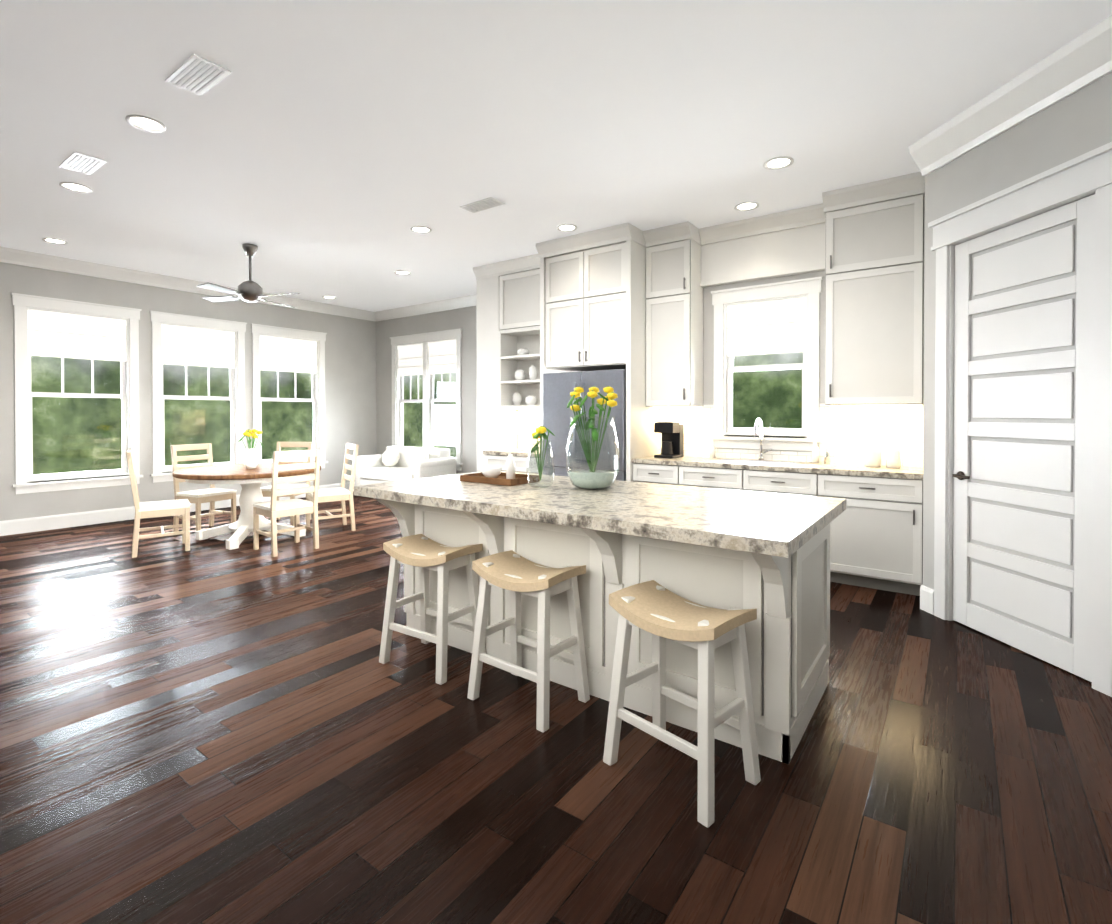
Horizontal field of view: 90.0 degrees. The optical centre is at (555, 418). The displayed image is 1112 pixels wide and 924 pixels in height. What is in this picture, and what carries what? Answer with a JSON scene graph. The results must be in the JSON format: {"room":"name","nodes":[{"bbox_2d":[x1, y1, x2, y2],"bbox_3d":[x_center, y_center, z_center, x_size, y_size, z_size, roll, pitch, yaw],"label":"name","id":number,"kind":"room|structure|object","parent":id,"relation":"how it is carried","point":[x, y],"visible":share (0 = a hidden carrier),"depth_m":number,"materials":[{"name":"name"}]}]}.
{"room":"kitchen","nodes":[
{"label":"kitchen","id":0,"kind":"room"},
{"bbox_2d":[0,262,375,520],"bbox_3d":[-6.633,-0.291,5.685,0.150,3.200,11.480,0,1,36],"label":"wall","id":1,"kind":"structure","parent":0,"point":[350,380],"depth_m":7.37,"materials":[{"name":"beige paint"}]},
{"bbox_2d":[11,293,142,493],"bbox_3d":[-5.803,-0.283,6.776,0.210,2.265,1.230,0,1,36],"label":"window","id":2,"kind":"structure","parent":1,"relation":"in","point":[53,327],"depth_m":6.70,"materials":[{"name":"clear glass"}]},
{"bbox_2d":[149,310,246,482],"bbox_3d":[-5.028,-0.291,7.844,0.210,2.265,1.230,0,1,36],"label":"window","id":3,"kind":"structure","parent":1,"relation":"in","point":[182,339],"depth_m":7.79,"materials":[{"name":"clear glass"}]},
{"bbox_2d":[251,323,327,467],"bbox_3d":[-4.270,-0.300,8.888,0.210,2.265,1.230,0,1,36],"label":"window","id":4,"kind":"structure","parent":1,"relation":"in","point":[281,349],"depth_m":8.89,"materials":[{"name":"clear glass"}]},
{"bbox_2d":[376,306,476,473],"bbox_3d":[-1.758,-0.319,9.146,3.670,3.200,0.150,0,1,36],"label":"wall","id":5,"kind":"structure","parent":0,"point":[464,319],"depth_m":9.12,"materials":[{"name":"beige paint"}]},
{"bbox_2d":[390,328,462,470],"bbox_3d":[-2.181,-0.304,9.416,1.780,2.265,0.210,0,1,36],"label":"window","id":6,"kind":"structure","parent":5,"relation":"in","point":[427,356],"depth_m":9.38,"materials":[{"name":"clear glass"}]},
{"bbox_2d":[0,491,1111,923],"bbox_3d":[-2.539,1.356,2.911,10.050,0.050,12.080,0,1,36],"label":"floor","id":7,"kind":"structure","parent":0,"point":[212,731],"depth_m":2.10,"materials":[{"name":"brown wood"}]},
{"bbox_2d":[126,450,190,557],"bbox_3d":[-3.961,0.810,5.544,0.509,1.000,0.450,0,1,-37],"label":"chair","id":8,"kind":"object","parent":7,"relation":"on","point":[153,509],"visible":1,"depth_m":5.41,"materials":[{"name":"wood"}]},
{"bbox_2d":[171,443,236,531],"bbox_3d":[-4.088,0.802,6.461,0.509,1.000,0.450,0,1,26],"label":"chair","id":9,"kind":"object","parent":7,"relation":"on","point":[212,494],"visible":0.77,"depth_m":6.43,"materials":[{"name":"wood"}]},
{"bbox_2d":[172,463,320,549],"bbox_3d":[-3.343,0.925,6.098,1.420,0.760,1.420,0,1,36],"label":"dining table","id":10,"kind":"object","parent":7,"relation":"on","point":[250,481],"visible":0.88,"depth_m":5.94,"materials":[{"name":"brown wood"}]},
{"bbox_2d":[238,429,264,468],"bbox_3d":[-3.349,0.327,6.084,0.236,0.434,0.248,0,1,36],"label":"vase","id":11,"kind":"object","parent":10,"relation":"on","point":[251,461],"visible":1,"depth_m":6.06,"materials":[{"name":"white ceramic"}]},
{"bbox_2d":[253,449,320,556],"bbox_3d":[-2.698,0.810,5.575,0.509,1.000,0.450,0,1,40],"label":"chair","id":12,"kind":"object","parent":7,"relation":"on","point":[273,509],"visible":1,"depth_m":5.48,"materials":[{"name":"wood"}]},
{"bbox_2d":[261,442,312,525],"bbox_3d":[-3.370,0.799,6.927,0.450,1.000,0.510,0,0,2],"label":"chair","id":13,"kind":"object","parent":7,"relation":"on","point":[266,491],"visible":0.19,"depth_m":7.07,"materials":[{"name":"wood"}]},
{"bbox_2d":[306,443,358,530],"bbox_3d":[-2.632,0.802,6.526,0.509,1.000,0.450,0,1,-34],"label":"chair","id":14,"kind":"object","parent":7,"relation":"on","point":[341,494],"visible":0.83,"depth_m":6.45,"materials":[{"name":"wood"}]},
{"bbox_2d":[355,446,455,485],"bbox_3d":[-2.471,0.881,9.043,1.656,0.800,0.770,0,1,36],"label":"sofa","id":15,"kind":"object","parent":7,"relation":"on","point":[372,469],"visible":0.62,"depth_m":8.87,"materials":[{"name":"white fabric"}]},
{"bbox_2d":[382,448,399,466],"bbox_3d":[-2.760,0.648,9.282,0.362,0.306,0.166,0,1,27],"label":"pillow","id":16,"kind":"object","parent":15,"relation":"on","point":[390,457],"depth_m":9.21,"materials":[{"name":"fabric"}]},
{"bbox_2d":[414,450,428,462],"bbox_3d":[-2.137,0.651,8.829,0.165,0.306,0.362,0,1,-42],"label":"pillow","id":17,"kind":"object","parent":15,"relation":"on","point":[421,455],"depth_m":8.76,"materials":[{"name":"fabric"}]},
{"bbox_2d":[379,534,485,684],"bbox_3d":[-0.675,1.004,3.050,0.471,0.653,0.351,0,1,33],"label":"stool","id":18,"kind":"object","parent":7,"relation":"on","point":[424,553],"visible":0.94,"depth_m":3.02,"materials":[{"name":"wood"}]},
{"bbox_2d":[473,263,520,471],"bbox_3d":[-0.742,-0.300,7.070,0.405,3.196,0.345,0,1,36],"label":"tall cabinet","id":19,"kind":"object","parent":7,"relation":"on","point":[498,360],"depth_m":6.93,"materials":[{"name":"white wood"}]},
{"bbox_2d":[481,447,539,458],"bbox_3d":[-0.330,0.401,6.601,0.880,0.040,0.630,0,1,36],"label":"countertop","id":20,"kind":"structure","parent":19,"relation":"on","point":[508,450],"depth_m":6.48,"materials":[{"name":"beige stone"}]},
{"bbox_2d":[515,420,530,450],"bbox_3d":[-0.391,0.200,6.668,0.190,0.360,0.190,0,1,36],"label":"light","id":21,"kind":"object","parent":20,"relation":"on","point":[523,428],"visible":1,"depth_m":6.62,"materials":[{"name":"white ceramic"}]},
{"bbox_2d":[512,348,536,404],"bbox_3d":[-0.385,-0.511,6.806,0.360,0.700,0.160,0,1,36],"label":"dishes","id":22,"kind":"object","parent":19,"relation":"on","point":[517,397],"visible":0.88,"depth_m":6.76,"materials":[{"name":"white ceramic"}]},
{"bbox_2d":[481,455,542,473],"bbox_3d":[-0.326,0.861,6.611,0.880,0.881,0.615,0,1,36],"label":"base cabinet","id":23,"kind":"object","parent":7,"relation":"on","point":[520,461],"depth_m":6.35,"materials":[{"name":"white wood"}]},
{"bbox_2d":[467,550,589,731],"bbox_3d":[-0.131,1.007,2.642,0.472,0.653,0.351,0,1,38],"label":"stool","id":24,"kind":"object","parent":7,"relation":"on","point":[515,574],"visible":1,"depth_m":2.60,"materials":[{"name":"wood"}]},
{"bbox_2d":[543,369,625,480],"bbox_3d":[0.435,0.406,5.961,0.986,1.800,0.715,0,1,36],"label":"fridge","id":25,"kind":"object","parent":7,"relation":"on","point":[558,388],"visible":0.38,"depth_m":5.73,"materials":[{"name":"grey metal"}]},
{"bbox_2d":[376,499,829,763],"bbox_3d":[0.149,0.891,3.044,2.299,0.878,1.050,0,1,36],"label":"kitchen island","id":26,"kind":"object","parent":7,"relation":"on","point":[766,555],"depth_m":2.51,"materials":[{"name":"wood"}]},
{"bbox_2d":[354,471,845,558],"bbox_3d":[0.134,0.426,3.032,2.426,0.052,1.170,0,1,36],"label":"island countertop","id":27,"kind":"structure","parent":26,"relation":"on","point":[779,525],"depth_m":2.56,"materials":[{"name":"beige stone"}]},
{"bbox_2d":[460,454,539,485],"bbox_3d":[-0.354,0.306,3.503,0.420,0.176,0.280,0,1,36],"label":"tray","id":28,"kind":"object","parent":27,"relation":"on","point":[494,475],"visible":0.98,"depth_m":3.43,"materials":[{"name":"brown wood"}]},
{"bbox_2d":[526,426,554,487],"bbox_3d":[-0.094,0.218,3.245,0.187,0.357,0.186,0,1,36],"label":"vase","id":29,"kind":"object","parent":27,"relation":"on","point":[540,432],"visible":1,"depth_m":3.22,"materials":[{"name":"clear glass"}]},
{"bbox_2d":[566,386,619,489],"bbox_3d":[0.198,0.103,3.196,0.337,0.588,0.343,0,1,36],"label":"vase","id":30,"kind":"object","parent":27,"relation":"on","point":[592,478],"visible":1,"depth_m":3.14,"materials":[{"name":"clear glass"}]},
{"bbox_2d":[629,459,684,485],"bbox_3d":[1.148,0.870,5.541,0.541,0.881,0.615,0,1,36],"label":"base cabinet","id":31,"kind":"object","parent":7,"relation":"on","point":[657,473],"depth_m":5.30,"materials":[{"name":"white wood"}]},
{"bbox_2d":[603,580,760,827],"bbox_3d":[0.469,1.011,2.107,0.351,0.653,0.472,0,1,-42],"label":"stool","id":32,"kind":"object","parent":7,"relation":"on","point":[659,612],"visible":1,"depth_m":2.03,"materials":[{"name":"wood"}]},
{"bbox_2d":[685,467,752,490],"bbox_3d":[1.582,0.872,5.225,0.656,0.881,0.615,0,1,36],"label":"base cabinet","id":33,"kind":"object","parent":7,"relation":"on","point":[708,477],"depth_m":4.94,"materials":[{"name":"white wood"}]},
{"bbox_2d":[753,471,828,496],"bbox_3d":[2.039,0.875,4.893,0.717,0.881,0.615,0,1,36],"label":"base cabinet","id":34,"kind":"object","parent":7,"relation":"on","point":[783,482],"depth_m":4.59,"materials":[{"name":"white wood"}]},
{"bbox_2d":[829,475,922,595],"bbox_3d":[2.542,0.878,4.528,0.771,0.881,0.615,0,1,36],"label":"base cabinet","id":35,"kind":"object","parent":7,"relation":"on","point":[877,542],"depth_m":4.23,"materials":[{"name":"white wood"}]},
{"bbox_2d":[633,455,922,478],"bbox_3d":[1.887,0.414,4.991,2.380,0.040,0.630,0,1,36],"label":"countertop","id":36,"kind":"structure","parent":35,"relation":"on","point":[882,472],"depth_m":4.73,"materials":[{"name":"beige stone"}]},
{"bbox_2d":[654,421,683,458],"bbox_3d":[1.137,0.209,5.590,0.200,0.359,0.270,0,1,36],"label":"coffee maker","id":37,"kind":"object","parent":36,"relation":"on","point":[672,446],"visible":1,"depth_m":5.53,"materials":[{"name":"black plastic"}]},
{"bbox_2d":[709,442,714,457],"bbox_3d":[1.544,0.309,5.487,0.054,0.160,0.054,0,0,21],"label":"bottle","id":38,"kind":"object","parent":36,"relation":"on","point":[712,448],"depth_m":5.46,"materials":[{"name":"white ceramic"}]},
{"bbox_2d":[754,418,772,459],"bbox_3d":[1.921,0.194,5.157,0.130,0.396,0.209,0,1,36],"label":"faucet","id":39,"kind":"object","parent":36,"relation":"on","point":[761,456],"visible":1,"depth_m":5.23,"materials":[{"name":"silver metal"}]},
{"bbox_2d":[812,442,818,462],"bbox_3d":[2.299,0.298,4.926,0.058,0.190,0.058,0,0,21],"label":"bottle","id":40,"kind":"object","parent":36,"relation":"on","point":[815,450],"depth_m":4.90,"materials":[{"name":"white ceramic"}]},
{"bbox_2d":[824,448,829,463],"bbox_3d":[2.362,0.324,4.843,0.050,0.140,0.050,0,0,21],"label":"bottle","id":41,"kind":"object","parent":36,"relation":"on","point":[826,454],"depth_m":4.82,"materials":[{"name":"white ceramic"}]},
{"bbox_2d":[864,442,880,466],"bbox_3d":[2.621,0.296,4.605,0.126,0.200,0.123,0,1,36],"label":"canister","id":42,"kind":"object","parent":36,"relation":"on","point":[872,454],"depth_m":4.56,"materials":[{"name":"white ceramic"}]},
{"bbox_2d":[886,449,900,467],"bbox_3d":[2.731,0.322,4.501,0.105,0.150,0.102,0,1,36],"label":"canister","id":43,"kind":"object","parent":36,"relation":"on","point":[893,456],"depth_m":4.46,"materials":[{"name":"white ceramic"}]},
{"bbox_2d":[0,0,1111,311],"bbox_3d":[-2.539,-1.894,2.885,10.050,0.050,12.080,0,1,36],"label":"ceiling","id":44,"kind":"structure","parent":0,"point":[314,150],"depth_m":3.46,"materials":[{"name":"white paint"}]},
{"bbox_2d":[42,238,67,244],"bbox_3d":[-5.320,-1.885,5.905,0.210,0.008,0.210,0,1,36],"label":"recessed light","id":45,"kind":"object","parent":44,"relation":"in","point":[55,241],"visible":0.96,"depth_m":5.91,"materials":[{"name":"white plastic"}]},
{"bbox_2d":[59,182,92,192],"bbox_3d":[-3.889,-1.874,4.507,0.210,0.008,0.210,0,1,36],"label":"recessed light","id":46,"kind":"object","parent":44,"relation":"in","point":[75,187],"visible":1,"depth_m":4.51,"materials":[{"name":"white plastic"}]},
{"bbox_2d":[59,152,106,174],"bbox_3d":[-3.478,-1.870,4.085,0.380,0.010,0.180,0,1,36],"label":"ceiling vent","id":47,"kind":"object","parent":44,"relation":"in","point":[82,163],"visible":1,"depth_m":4.07,"materials":[{"name":"white metal"}]},
{"bbox_2d":[125,114,165,132],"bbox_3d":[-2.593,-1.866,3.517,0.210,0.008,0.210,0,1,36],"label":"recessed light","id":48,"kind":"object","parent":44,"relation":"in","point":[145,123],"visible":0.96,"depth_m":3.52,"materials":[{"name":"white plastic"}]},
{"bbox_2d":[165,54,230,95],"bbox_3d":[-1.949,-1.862,3.025,0.380,0.010,0.180,0,1,36],"label":"ceiling vent","id":49,"kind":"object","parent":44,"relation":"in","point":[197,74],"visible":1,"depth_m":3.01,"materials":[{"name":"white metal"}]},
{"bbox_2d":[197,244,299,307],"bbox_3d":[-3.343,-1.583,6.078,0.933,0.616,0.933,0,1,-29],"label":"ceiling fan","id":50,"kind":"object","parent":44,"relation":"hanging from","point":[250,291],"visible":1,"depth_m":6.01,"materials":[{"name":"silver metal"}]},
{"bbox_2d":[322,296,335,298],"bbox_3d":[-3.566,-1.908,8.746,0.210,0.008,0.210,0,1,36],"label":"recessed light","id":51,"kind":"object","parent":44,"relation":"in","point":[329,297],"visible":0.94,"depth_m":8.77,"materials":[{"name":"white plastic"}]},
{"bbox_2d":[394,270,410,274],"bbox_3d":[-1.992,-1.896,7.221,0.210,0.008,0.210,0,1,36],"label":"recessed light","id":52,"kind":"object","parent":44,"relation":"in","point":[401,272],"visible":0.98,"depth_m":7.22,"materials":[{"name":"white plastic"}]},
{"bbox_2d":[410,226,431,233],"bbox_3d":[-1.346,-1.882,5.540,0.210,0.008,0.210,0,1,36],"label":"recessed light","id":53,"kind":"object","parent":44,"relation":"in","point":[421,229],"visible":0.98,"depth_m":5.54,"materials":[{"name":"white plastic"}]},
{"bbox_2d":[460,197,504,212],"bbox_3d":[-0.650,-1.877,4.899,0.380,0.010,0.180,0,1,36],"label":"ceiling vent","id":54,"kind":"object","parent":44,"relation":"in","point":[483,204],"visible":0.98,"depth_m":4.88,"materials":[{"name":"white metal"}]},
{"bbox_2d":[556,224,577,231],"bbox_3d":[0.109,-1.882,5.485,0.210,0.008,0.210,0,1,36],"label":"recessed light","id":55,"kind":"object","parent":44,"relation":"in","point":[566,227],"visible":0.98,"depth_m":5.48,"materials":[{"name":"white plastic"}]},
{"bbox_2d":[734,202,758,210],"bbox_3d":[1.688,-1.877,4.919,0.210,0.008,0.210,0,1,36],"label":"recessed light","id":56,"kind":"object","parent":44,"relation":"in","point":[746,206],"visible":0.96,"depth_m":4.92,"materials":[{"name":"white plastic"}]},
{"bbox_2d":[763,156,793,169],"bbox_3d":[1.629,-1.870,4.072,0.210,0.008,0.210,0,1,36],"label":"recessed light","id":57,"kind":"object","parent":44,"relation":"in","point":[779,162],"visible":0.96,"depth_m":4.07,"materials":[{"name":"white plastic"}]},
{"bbox_2d":[517,271,824,451],"bbox_3d":[1.630,-0.291,5.660,6.150,3.200,0.150,0,1,36],"label":"wall","id":58,"kind":"structure","parent":0,"point":[708,352],"depth_m":5.54,"materials":[{"name":"beige paint"}]},
{"bbox_2d":[501,255,540,334],"bbox_3d":[-0.246,-1.483,6.701,0.880,0.825,0.345,0,1,36],"label":"upper cabinet","id":59,"kind":"object","parent":58,"relation":"attached to","point":[520,278],"depth_m":6.62,"materials":[{"name":"white wood"}]},
{"bbox_2d":[541,235,604,371],"bbox_3d":[0.293,-1.218,6.132,0.564,1.345,0.635,0,1,36],"label":"upper cabinet","id":60,"kind":"object","parent":58,"relation":"attached to","point":[564,262],"depth_m":5.89,"materials":[{"name":"white wood"}]},
{"bbox_2d":[589,223,644,370],"bbox_3d":[0.654,-1.216,5.870,0.564,1.345,0.635,0,1,36],"label":"upper cabinet","id":61,"kind":"object","parent":58,"relation":"attached to","point":[627,296],"depth_m":5.55,"materials":[{"name":"white wood"}]},
{"bbox_2d":[645,223,704,406],"bbox_3d":[1.202,-1.004,5.653,0.480,1.765,0.345,0,1,36],"label":"upper cabinet","id":62,"kind":"object","parent":58,"relation":"attached to","point":[675,255],"depth_m":5.51,"materials":[{"name":"white wood"}]},
{"bbox_2d":[709,276,822,450],"bbox_3d":[2.013,-0.491,5.343,1.030,1.565,0.210,0,1,36],"label":"window","id":63,"kind":"structure","parent":58,"relation":"in","point":[775,318],"depth_m":5.30,"materials":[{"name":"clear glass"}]},
{"bbox_2d":[821,171,924,406],"bbox_3d":[2.640,-0.996,4.608,0.695,1.765,0.345,0,1,36],"label":"upper cabinet","id":64,"kind":"object","parent":58,"relation":"attached to","point":[873,234],"depth_m":4.46,"materials":[{"name":"white wood"}]},
{"bbox_2d":[923,73,1111,588],"bbox_3d":[2.696,-0.270,3.070,0.120,3.200,1.600,0,0,-6],"label":"wall","id":65,"kind":"structure","parent":0,"point":[1075,125],"depth_m":3.33,"materials":[{"name":"beige paint"}]},
{"bbox_2d":[0,482,933,614],"bbox_3d":[-2.772,1.250,2.801,9.501,0.165,11.330,0,1,36],"label":"baseboard","id":66,"kind":"structure","parent":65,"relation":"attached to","point":[28,525],"depth_m":6.66,"materials":[{"name":"white wood"}]},
{"bbox_2d":[0,15,1111,321],"bbox_3d":[-2.772,-1.766,2.777,9.501,0.196,11.330,0,1,36],"label":"crown molding","id":67,"kind":"structure","parent":65,"relation":"attached to","point":[1074,65],"depth_m":3.42,"materials":[{"name":"white wood"}]},
{"bbox_2d":[928,142,1111,696],"bbox_3d":[2.657,0.006,3.199,0.170,2.645,1.160,0,0,-6],"label":"door frame","id":68,"kind":"structure","parent":65,"relation":"attached to","point":[1089,173],"depth_m":2.91,"materials":[{"name":"white wood"}]},
{"bbox_2d":[952,194,1094,681],"bbox_3d":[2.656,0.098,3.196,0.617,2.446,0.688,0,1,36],"label":"pantry door","id":69,"kind":"structure","parent":65,"relation":"in","point":[1024,319],"depth_m":3.13,"materials":[{"name":"white wood"}]},
{"label":"outside","id":70,"kind":"structure","parent":0,"visible":0},
{"bbox_2d":[31,352,802,474],"bbox_3d":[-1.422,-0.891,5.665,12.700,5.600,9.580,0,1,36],"label":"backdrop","id":71,"kind":"structure","parent":70,"point":[107,377],"depth_m":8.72,"materials":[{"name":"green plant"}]}
]}

